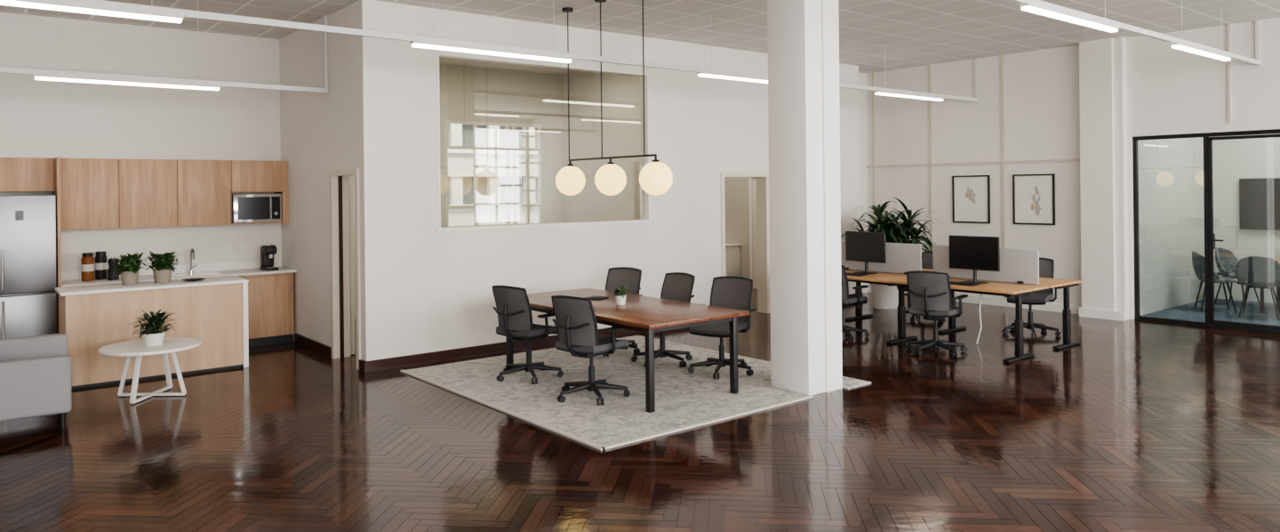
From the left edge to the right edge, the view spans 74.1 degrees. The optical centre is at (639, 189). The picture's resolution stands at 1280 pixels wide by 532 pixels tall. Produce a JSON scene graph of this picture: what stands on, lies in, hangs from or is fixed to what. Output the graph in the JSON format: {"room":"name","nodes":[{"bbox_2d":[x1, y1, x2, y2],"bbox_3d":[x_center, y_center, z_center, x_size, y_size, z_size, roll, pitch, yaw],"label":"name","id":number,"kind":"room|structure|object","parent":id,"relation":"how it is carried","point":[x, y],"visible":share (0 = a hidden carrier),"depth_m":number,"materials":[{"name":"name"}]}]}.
{"room":"open-plan office","nodes":[
{"label":"open-plan office","id":0,"kind":"room"},
{"bbox_2d":[0,11,281,271],"bbox_3d":[-7.296,0.004,8.986,6.930,3.850,0.150,-1,0,-39],"label":"wall","id":1,"kind":"structure","parent":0,"point":[39,118],"depth_m":10.03,"materials":[{"name":"white paint"}]},
{"bbox_2d":[224,244,231,251],"bbox_3d":[-5.152,0.733,10.603,0.085,0.085,0.015,-1,0,-39],"label":"wall socket","id":2,"kind":"object","parent":1,"relation":"attached to","point":[228,247],"depth_m":10.60,"materials":[{"name":"white plastic"}]},
{"bbox_2d":[240,243,247,250],"bbox_3d":[-5.012,0.732,10.716,0.085,0.085,0.015,-1,0,-39],"label":"wall socket","id":3,"kind":"object","parent":1,"relation":"attached to","point":[243,246],"depth_m":10.71,"materials":[{"name":"white plastic"}]},
{"bbox_2d":[279,1,359,346],"bbox_3d":[-3.748,-0.034,9.986,0.150,3.850,2.750,-1,0,-39],"label":"wall","id":4,"kind":"structure","parent":0,"point":[319,131],"depth_m":9.96,"materials":[{"name":"white paint"}]},
{"bbox_2d":[294,333,365,372],"bbox_3d":[-3.547,1.833,9.619,0.029,0.110,2.308,-1,0,-39],"label":"baseboard","id":5,"kind":"structure","parent":4,"relation":"attached to","point":[318,347],"depth_m":9.86,"materials":[{"name":"brown wood"}]},
{"bbox_2d":[328,168,361,369],"bbox_3d":[-3.131,0.834,9.230,0.200,2.100,0.850,-1,0,-39],"label":"trim","id":6,"kind":"structure","parent":4,"relation":"attached to","point":[339,179],"depth_m":9.48,"materials":[{"name":"beige paint"}]},
{"bbox_2d":[348,176,355,353],"bbox_3d":[-3.415,0.867,9.962,0.160,2.020,0.700,-1,0,-24],"label":"door","id":7,"kind":"structure","parent":4,"relation":"in","point":[351,180],"depth_m":9.64,"materials":[{"name":"beige paint"}]},
{"bbox_2d":[348,64,563,318],"bbox_3d":[-1.719,-0.056,14.097,8.170,3.850,0.800,-1,0,-39],"label":"wall","id":8,"kind":"structure","parent":0,"point":[466,93],"depth_m":14.08,"materials":[{"name":"beige paint"}]},
{"bbox_2d":[445,120,543,226],"bbox_3d":[-2.388,-0.239,13.944,1.800,1.730,0.060,-1,0,-39],"label":"window","id":9,"kind":"structure","parent":8,"relation":"in","point":[514,148],"depth_m":14.09,"materials":[{"name":"beige paint"}]},
{"bbox_2d":[561,71,640,222],"bbox_3d":[-0.190,-0.073,13.372,0.100,3.850,3.530,-1,0,-39],"label":"wall partition","id":10,"kind":"structure","parent":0,"point":[620,93],"depth_m":13.84,"materials":[{"name":"beige paint"}]},
{"bbox_2d":[357,0,860,360],"bbox_3d":[0.232,-0.077,11.559,8.320,3.850,0.500,-1,0,-39],"label":"wall","id":11,"kind":"structure","parent":0,"point":[423,289],"depth_m":9.86,"materials":[{"name":"white paint"}]},
{"bbox_2d":[435,52,652,231],"bbox_3d":[-1.094,-0.529,10.266,3.060,1.962,0.185,-1,0,-39],"label":"window","id":12,"kind":"structure","parent":11,"relation":"in","point":[645,213],"depth_m":10.36,"materials":[{"name":"beige paint"}]},
{"bbox_2d":[364,293,855,372],"bbox_3d":[0.409,1.791,11.345,8.345,0.110,0.029,-1,0,-39],"label":"baseboard","id":13,"kind":"structure","parent":11,"relation":"attached to","point":[395,362],"depth_m":9.39,"materials":[{"name":"brown wood"}]},
{"bbox_2d":[720,172,770,312],"bbox_3d":[1.480,0.794,12.334,0.990,2.080,0.206,-1,0,-39],"label":"trim","id":14,"kind":"structure","parent":11,"relation":"attached to","point":[763,212],"depth_m":12.55,"materials":[{"name":"beige paint"}]},
{"bbox_2d":[0,288,1279,531],"bbox_3d":[1.862,1.845,7.590,19.400,0.031,15.500,-1,0,-39],"label":"floor","id":15,"kind":"structure","parent":0,"point":[1136,425],"depth_m":5.98,"materials":[{"name":"brown wood"}]},
{"bbox_2d":[0,194,57,338],"bbox_3d":[-6.591,0.991,8.993,0.620,1.860,0.671,-1,0,-39],"label":"refrigerator","id":16,"kind":"object","parent":15,"relation":"on","point":[28,222],"visible":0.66,"depth_m":8.81,"materials":[{"name":"silver metal"}]},
{"bbox_2d":[0,333,71,429],"bbox_3d":[-5.096,1.534,6.798,0.880,0.738,0.840,-1,0,-36],"label":"sofa","id":17,"kind":"object","parent":15,"relation":"on","point":[36,372],"visible":1,"depth_m":6.62,"materials":[{"name":"grey fabric"}]},
{"bbox_2d":[0,157,288,333],"bbox_3d":[-5.879,0.784,9.627,3.627,2.260,0.618,-1,0,-39],"label":"upper cabinet","id":18,"kind":"object","parent":15,"relation":"on","point":[91,193],"visible":0.98,"depth_m":9.70,"materials":[{"name":"brown wood"}]},
{"bbox_2d":[232,193,281,223],"bbox_3d":[-4.826,0.234,10.609,0.560,0.353,0.383,-1,0,-39],"label":"microwave oven","id":19,"kind":"object","parent":18,"relation":"in","point":[246,208],"visible":0.99,"depth_m":10.47,"materials":[{"name":"silver metal"}]},
{"bbox_2d":[97,336,201,403],"bbox_3d":[-4.493,1.659,7.796,0.830,0.467,0.830,-1,0,-39],"label":"round side table","id":20,"kind":"object","parent":15,"relation":"on","point":[128,348],"visible":0.98,"depth_m":7.77,"materials":[{"name":"white paint"}]},
{"bbox_2d":[128,308,175,345],"bbox_3d":[-4.484,1.265,7.791,0.437,0.320,0.426,-1,0,-39],"label":"potted plant","id":21,"kind":"object","parent":20,"relation":"on","point":[152,336],"visible":1,"depth_m":7.74,"materials":[{"name":"green plant"}]},
{"bbox_2d":[55,275,248,388],"bbox_3d":[-5.025,1.439,8.783,1.665,0.931,0.640,-1,0,-39],"label":"kitchen island","id":22,"kind":"object","parent":15,"relation":"on","point":[213,310],"visible":0.91,"depth_m":8.55,"materials":[{"name":"brown wood"}]},
{"bbox_2d":[112,251,146,284],"bbox_3d":[-5.244,0.813,8.705,0.334,0.324,0.323,-1,0,-39],"label":"potted plant","id":23,"kind":"object","parent":22,"relation":"on","point":[129,268],"visible":1,"depth_m":8.65,"materials":[{"name":"green plant"}]},
{"bbox_2d":[144,250,180,282],"bbox_3d":[-4.991,0.807,8.865,0.340,0.331,0.340,-1,0,-39],"label":"potted plant","id":24,"kind":"object","parent":22,"relation":"on","point":[163,265],"visible":1,"depth_m":8.80,"materials":[{"name":"green plant"}]},
{"bbox_2d":[181,277,204,280],"bbox_3d":[-4.739,0.960,8.991,0.226,0.020,0.226,-1,0,-39],"label":"serving plate","id":25,"kind":"object","parent":22,"relation":"on","point":[196,278],"visible":1,"depth_m":9.03,"materials":[{"name":"black plastic"}]},
{"bbox_2d":[61,258,296,346],"bbox_3d":[-5.396,1.409,9.999,2.416,1.000,0.638,-1,0,-39],"label":"base cabinet","id":26,"kind":"object","parent":15,"relation":"on","point":[270,292],"visible":0.34,"depth_m":10.33,"materials":[{"name":"brown wood"}]},
{"bbox_2d":[80,252,94,280],"bbox_3d":[-6.145,0.861,9.426,0.121,0.310,0.121,-1,0,-39],"label":"storage jar","id":27,"kind":"object","parent":26,"relation":"on","point":[87,260],"visible":1,"depth_m":9.38,"materials":[{"name":"brown"}]},
{"bbox_2d":[95,251,107,279],"bbox_3d":[-6.117,0.860,9.615,0.121,0.310,0.121,-1,0,-39],"label":"storage jar","id":28,"kind":"object","parent":26,"relation":"on","point":[100,258],"visible":1,"depth_m":9.57,"materials":[{"name":"black plastic"}]},
{"bbox_2d":[107,256,120,279],"bbox_3d":[-5.901,0.883,9.494,0.113,0.260,0.113,-1,0,6],"label":"coffee grinder","id":29,"kind":"object","parent":26,"relation":"on","point":[112,273],"visible":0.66,"depth_m":9.45,"materials":[{"name":"black plastic"}]},
{"bbox_2d":[189,248,197,272],"bbox_3d":[-5.384,0.857,10.181,0.089,0.300,0.188,-1,0,-19],"label":"kitchen faucet","id":30,"kind":"object","parent":26,"relation":"on","point":[192,250],"visible":1,"depth_m":10.23,"materials":[{"name":"silver metal"}]},
{"bbox_2d":[259,244,278,271],"bbox_3d":[-4.631,0.838,10.559,0.150,0.323,0.330,-1,0,-39],"label":"coffee machine","id":31,"kind":"object","parent":26,"relation":"on","point":[267,252],"visible":1,"depth_m":10.51,"materials":[{"name":"black plastic"}]},
{"bbox_2d":[400,335,871,450],"bbox_3d":[-0.144,1.843,8.361,3.155,0.015,3.500,-1,0,-39],"label":"area rug","id":32,"kind":"object","parent":15,"relation":"on","point":[684,399],"visible":0.93,"depth_m":7.70,"materials":[{"name":"grey carpet"}]},
{"bbox_2d":[491,285,563,383],"bbox_3d":[-1.107,1.382,8.358,0.659,0.932,0.664,-1,0,37],"label":"office chair","id":33,"kind":"object","parent":32,"relation":"on","point":[514,310],"visible":0.98,"depth_m":8.14,"materials":[{"name":"black fabric"}]},
{"bbox_2d":[551,295,630,405],"bbox_3d":[-0.441,1.375,7.533,0.659,0.932,0.664,-1,0,37],"label":"office chair","id":34,"kind":"object","parent":32,"relation":"on","point":[575,320],"visible":0.99,"depth_m":7.32,"materials":[{"name":"black fabric"}]},
{"bbox_2d":[603,266,642,356],"bbox_3d":[-0.297,1.374,9.631,0.659,0.932,0.664,-1,0,31],"label":"office chair","id":35,"kind":"object","parent":32,"relation":"on","point":[619,276],"visible":0.28,"depth_m":9.85,"materials":[{"name":"black fabric"}]},
{"bbox_2d":[505,288,749,412],"bbox_3d":[-0.253,1.471,8.200,1.160,0.736,2.500,-1,0,-39],"label":"meeting table","id":36,"kind":"object","parent":32,"relation":"on","point":[647,315],"visible":0.62,"depth_m":7.59,"materials":[{"name":"brown wood"}]},
{"bbox_2d":[584,295,608,299],"bbox_3d":[-0.441,1.094,8.603,0.180,0.020,0.180,-1,0,31],"label":"phone","id":37,"kind":"object","parent":36,"relation":"on","point":[595,297],"visible":0.93,"depth_m":8.57,"materials":[{"name":"black plastic"}]},
{"bbox_2d":[611,284,632,304],"bbox_3d":[-0.188,1.007,8.151,0.228,0.189,0.196,-1,0,-39],"label":"potted plant","id":38,"kind":"object","parent":36,"relation":"on","point":[620,299],"visible":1,"depth_m":8.11,"materials":[{"name":"green plant"}]},
{"bbox_2d":[631,272,695,367],"bbox_3d":[0.244,1.368,8.988,0.664,0.932,0.659,-1,0,-41],"label":"office chair","id":39,"kind":"object","parent":32,"relation":"on","point":[676,285],"visible":0.48,"depth_m":9.09,"materials":[{"name":"black fabric"}]},
{"bbox_2d":[688,275,755,378],"bbox_3d":[0.824,1.361,8.480,0.659,0.932,0.664,-1,0,33],"label":"office chair","id":40,"kind":"object","parent":32,"relation":"on","point":[731,292],"visible":0.7,"depth_m":8.56,"materials":[{"name":"black fabric"}]},
{"bbox_2d":[725,243,741,276],"bbox_3d":[1.426,1.435,16.108,0.465,0.800,0.940,-1,0,-39],"label":"storage cabinet","id":41,"kind":"object","parent":15,"relation":"on","point":[732,251],"visible":0.2,"depth_m":15.78,"materials":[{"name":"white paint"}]},
{"bbox_2d":[840,264,869,340],"bbox_3d":[2.480,1.357,10.508,0.664,0.932,0.659,-1,0,-44],"label":"office chair","id":42,"kind":"object","parent":15,"relation":"on","point":[847,300],"visible":0.41,"depth_m":10.26,"materials":[{"name":"black plastic"}]},
{"bbox_2d":[840,197,943,309],"bbox_3d":[3.790,0.959,12.867,1.517,1.700,1.518,-1,0,-39],"label":"potted palm","id":43,"kind":"object","parent":15,"relation":"on","point":[884,296],"visible":0.59,"depth_m":12.80,"materials":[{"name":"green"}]},
{"bbox_2d":[896,250,943,321],"bbox_3d":[3.954,1.341,11.839,0.664,0.932,0.659,-1,0,-29],"label":"office chair","id":44,"kind":"object","parent":15,"relation":"on","point":[926,256],"visible":0.04,"depth_m":12.06,"materials":[{"name":"black fabric"}]},
{"bbox_2d":[903,270,967,357],"bbox_3d":[3.293,1.348,9.467,0.659,0.932,0.664,-1,0,37],"label":"office chair","id":45,"kind":"object","parent":15,"relation":"on","point":[929,294],"visible":1,"depth_m":9.26,"materials":[{"name":"black fabric"}]},
{"bbox_2d":[844,268,1082,362],"bbox_3d":[3.562,1.440,10.494,1.660,0.738,3.020,-1,0,-39],"label":"office desk","id":46,"kind":"object","parent":15,"relation":"on","point":[1005,289],"visible":0.61,"depth_m":9.71,"materials":[{"name":"brown wood"}]},
{"bbox_2d":[846,272,866,276],"bbox_3d":[2.653,1.071,10.740,0.140,0.019,0.420,-1,0,-39],"label":"keyboard","id":47,"kind":"object","parent":46,"relation":"on","point":[847,273],"visible":0.52,"depth_m":10.62,"materials":[{"name":"black plastic"}]},
{"bbox_2d":[845,231,885,274],"bbox_3d":[2.889,0.810,10.882,0.210,0.535,0.600,-1,0,-39],"label":"computer monitor","id":48,"kind":"object","parent":46,"relation":"on","point":[865,246],"visible":0.98,"depth_m":10.86,"materials":[{"name":"black plastic"}]},
{"bbox_2d":[840,240,921,274],"bbox_3d":[3.092,0.881,11.077,0.060,0.390,1.330,-1,0,-39],"label":"divider","id":49,"kind":"object","parent":46,"relation":"on","point":[900,258],"visible":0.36,"depth_m":10.84,"materials":[{"name":"grey fabric"}]},
{"bbox_2d":[949,280,978,286],"bbox_3d":[3.595,1.061,9.573,0.140,0.019,0.420,-1,0,-39],"label":"keyboard","id":50,"kind":"object","parent":46,"relation":"on","point":[951,282],"visible":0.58,"depth_m":9.49,"materials":[{"name":"black plastic"}]},
{"bbox_2d":[948,234,999,284],"bbox_3d":[3.814,0.800,9.688,0.210,0.535,0.600,-1,0,-41],"label":"computer monitor","id":51,"kind":"object","parent":46,"relation":"on","point":[975,252],"visible":0.94,"depth_m":9.67,"materials":[{"name":"black plastic"}]},
{"bbox_2d":[976,293,982,343],"bbox_3d":[3.970,1.507,9.888,0.067,0.595,0.076,-1,0,-8],"label":"power cable","id":52,"kind":"object","parent":46,"relation":"hanging from","point":[980,293],"visible":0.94,"depth_m":9.88,"materials":[{"name":"white plastic"}]},
{"bbox_2d":[932,244,1039,284],"bbox_3d":[4.022,0.871,9.925,0.060,0.390,1.310,-1,0,-39],"label":"divider","id":53,"kind":"object","parent":46,"relation":"on","point":[1020,266],"visible":0.75,"depth_m":9.69,"materials":[{"name":"grey fabric"}]},
{"bbox_2d":[1002,256,1060,337],"bbox_3d":[4.880,1.331,10.571,0.659,0.932,0.664,-1,0,36],"label":"office chair","id":54,"kind":"object","parent":15,"relation":"on","point":[1046,266],"visible":0.53,"depth_m":10.55,"materials":[{"name":"black fabric"}]},
{"bbox_2d":[1141,297,1279,326],"bbox_3d":[9.249,1.744,11.174,2.880,0.011,3.880,-1,0,-39],"label":"carpet","id":55,"kind":"object","parent":15,"relation":"on","point":[1252,314],"visible":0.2,"depth_m":12.00,"materials":[{"name":"grey carpet"}]},
{"bbox_2d":[1192,250,1237,312],"bbox_3d":[8.288,1.321,12.264,0.493,0.850,0.547,-1,0,23],"label":"shell chair","id":56,"kind":"object","parent":55,"relation":"on","point":[1197,259],"visible":0.74,"depth_m":12.20,"materials":[{"name":"black plastic"}]},
{"bbox_2d":[1214,247,1260,304],"bbox_3d":[8.978,1.314,12.785,0.547,0.850,0.493,-1,0,-29],"label":"shell chair","id":57,"kind":"object","parent":55,"relation":"on","point":[1227,261],"visible":0.68,"depth_m":12.95,"materials":[{"name":"black plastic"}]},
{"bbox_2d":[1234,256,1279,319],"bbox_3d":[8.456,1.320,11.560,0.547,0.850,0.493,-1,0,41],"label":"shell chair","id":58,"kind":"object","parent":55,"relation":"on","point":[1252,271],"visible":1,"depth_m":11.41,"materials":[{"name":"grey fabric"}]},
{"bbox_2d":[1260,256,1279,312],"bbox_3d":[9.682,1.369,11.430,1.000,0.728,2.250,-1,0,-39],"label":"conference table","id":59,"kind":"object","parent":55,"relation":"on","point":[1273,258],"visible":0.46,"depth_m":11.95,"materials":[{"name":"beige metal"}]},
{"bbox_2d":[0,0,1279,74],"bbox_3d":[1.805,-2.070,7.449,19.600,0.100,15.700,-1,0,-39],"label":"ceiling","id":60,"kind":"structure","parent":0,"point":[909,32],"depth_m":10.04,"materials":[{"name":"tile"}]},
{"bbox_2d":[0,0,327,93],"bbox_3d":[-6.104,-1.476,7.526,6.576,0.914,0.070,-1,0,-39],"label":"ceiling light","id":61,"kind":"object","parent":60,"relation":"hanging from","point":[46,75],"visible":1,"depth_m":8.48,"materials":[{"name":"white metal"}]},
{"bbox_2d":[0,0,978,102],"bbox_3d":[-0.854,-1.628,8.358,15.796,0.724,0.070,-1,0,-39],"label":"ceiling light","id":62,"kind":"object","parent":60,"relation":"hanging from","point":[99,7],"visible":0.84,"depth_m":7.46,"materials":[{"name":"white metal"}]},
{"bbox_2d":[555,0,672,195],"bbox_3d":[-0.314,-0.967,8.737,0.326,2.057,1.786,-1,0,-39],"label":"globe pendant light","id":63,"kind":"object","parent":60,"relation":"hanging from","point":[655,177],"visible":1,"depth_m":8.62,"materials":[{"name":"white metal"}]},
{"bbox_2d":[1006,0,1260,64],"bbox_3d":[1.469,-1.718,5.479,15.796,0.594,0.070,-1,0,-39],"label":"ceiling light","id":64,"kind":"object","parent":60,"relation":"hanging from","point":[1035,6],"visible":1,"depth_m":7.93,"materials":[{"name":"white metal"}]},
{"bbox_2d":[724,176,756,288],"bbox_3d":[2.249,-0.099,15.564,0.150,3.850,3.180,-1,0,-39],"label":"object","id":65,"kind":"structure","parent":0,"point":[736,188],"depth_m":15.92,"materials":[{"name":"beige paint"}]},
{"bbox_2d":[748,176,757,288],"bbox_3d":[2.284,0.765,15.341,0.089,2.120,0.820,-1,0,-39],"label":"door","id":66,"kind":"structure","parent":65,"relation":"in","point":[753,243],"depth_m":15.61,"materials":[{"name":"white paint"}]},
{"bbox_2d":[767,0,842,395],"bbox_3d":[1.525,-0.091,7.831,0.470,3.850,0.468,-1,0,-39],"label":"column","id":67,"kind":"structure","parent":0,"point":[803,36],"depth_m":7.66,"materials":[{"name":"white paint"}]},
{"bbox_2d":[858,72,868,292],"bbox_3d":[3.615,-0.114,14.707,0.900,3.850,0.150,-1,0,-39],"label":"wall recess","id":68,"kind":"structure","parent":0,"point":[862,76],"depth_m":14.86,"materials":[{"name":"white paint"}]},
{"bbox_2d":[866,17,1279,319],"bbox_3d":[7.862,-0.160,10.360,0.250,3.850,12.250,-1,0,-39],"label":"wall","id":69,"kind":"structure","parent":0,"point":[1171,91],"depth_m":12.53,"materials":[{"name":"white paint"}]},
{"bbox_2d":[952,175,990,223],"bbox_3d":[5.233,0.153,13.396,0.030,0.750,0.620,-1,0,-39],"label":"framed picture","id":70,"kind":"object","parent":69,"relation":"attached to","point":[971,194],"visible":1,"depth_m":13.39,"materials":[{"name":"white paper"}]},
{"bbox_2d":[867,285,1124,320],"bbox_3d":[5.287,1.733,13.194,0.230,0.120,4.280,-1,0,-39],"label":"baseboard","id":71,"kind":"structure","parent":69,"relation":"attached to","point":[1094,313],"depth_m":12.39,"materials":[{"name":"white paint"}]},
{"bbox_2d":[1012,173,1055,224],"bbox_3d":[5.861,0.147,12.617,0.030,0.750,0.620,-1,0,-39],"label":"framed picture","id":72,"kind":"object","parent":69,"relation":"attached to","point":[1033,195],"visible":1,"depth_m":12.61,"materials":[{"name":"white paper"}]},
{"bbox_2d":[866,24,1231,298],"bbox_3d":[5.722,-0.197,12.791,0.025,3.730,5.480,-1,0,-39],"label":"trim","id":73,"kind":"structure","parent":69,"relation":"attached to","point":[1003,162],"depth_m":12.99,"materials":[{"name":"beige paint"}]},
{"bbox_2d":[1079,37,1128,319],"bbox_3d":[6.440,-0.145,11.763,0.199,3.850,0.540,-1,0,-39],"label":"pilaster","id":74,"kind":"object","parent":69,"relation":"attached to","point":[1102,62],"visible":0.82,"depth_m":11.66,"materials":[{"name":"white paint"}]},
{"bbox_2d":[1132,128,1279,333],"bbox_3d":[7.802,0.516,10.403,0.062,2.498,3.200,-1,0,-39],"label":"glass wall","id":75,"kind":"structure","parent":69,"relation":"attached to","point":[1205,136],"depth_m":11.00,"materials":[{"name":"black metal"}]},
{"bbox_2d":[1208,133,1279,329],"bbox_3d":[7.642,0.520,10.561,0.110,2.395,0.962,-1,0,-39],"label":"door","id":76,"kind":"structure","parent":75,"relation":"in","point":[1212,236],"depth_m":10.91,"materials":[{"name":"black metal"}]},
{"bbox_2d":[1137,133,1279,315],"bbox_3d":[9.287,-0.175,11.221,3.050,3.850,4.200,-1,0,-39],"label":"wall","id":77,"kind":"structure","parent":0,"point":[1172,207],"depth_m":12.95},
{"bbox_2d":[1239,177,1279,230],"bbox_3d":[9.808,0.219,12.711,0.072,0.790,1.370,-1,0,-39],"label":"wall tv","id":78,"kind":"object","parent":77,"relation":"attached to","point":[1259,197],"depth_m":13.01,"materials":[{"name":"black glass"}]},
{"label":"outside","id":79,"kind":"structure","parent":0,"visible":0},
{"bbox_2d":[447,123,538,225],"bbox_3d":[-3.629,-2.611,20.609,16.280,15.000,0.600,-1,0,-39],"label":"neighbouring building","id":80,"kind":"structure","parent":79,"point":[492,164],"depth_m":20.42,"materials":[{"name":"grey"}]}
]}

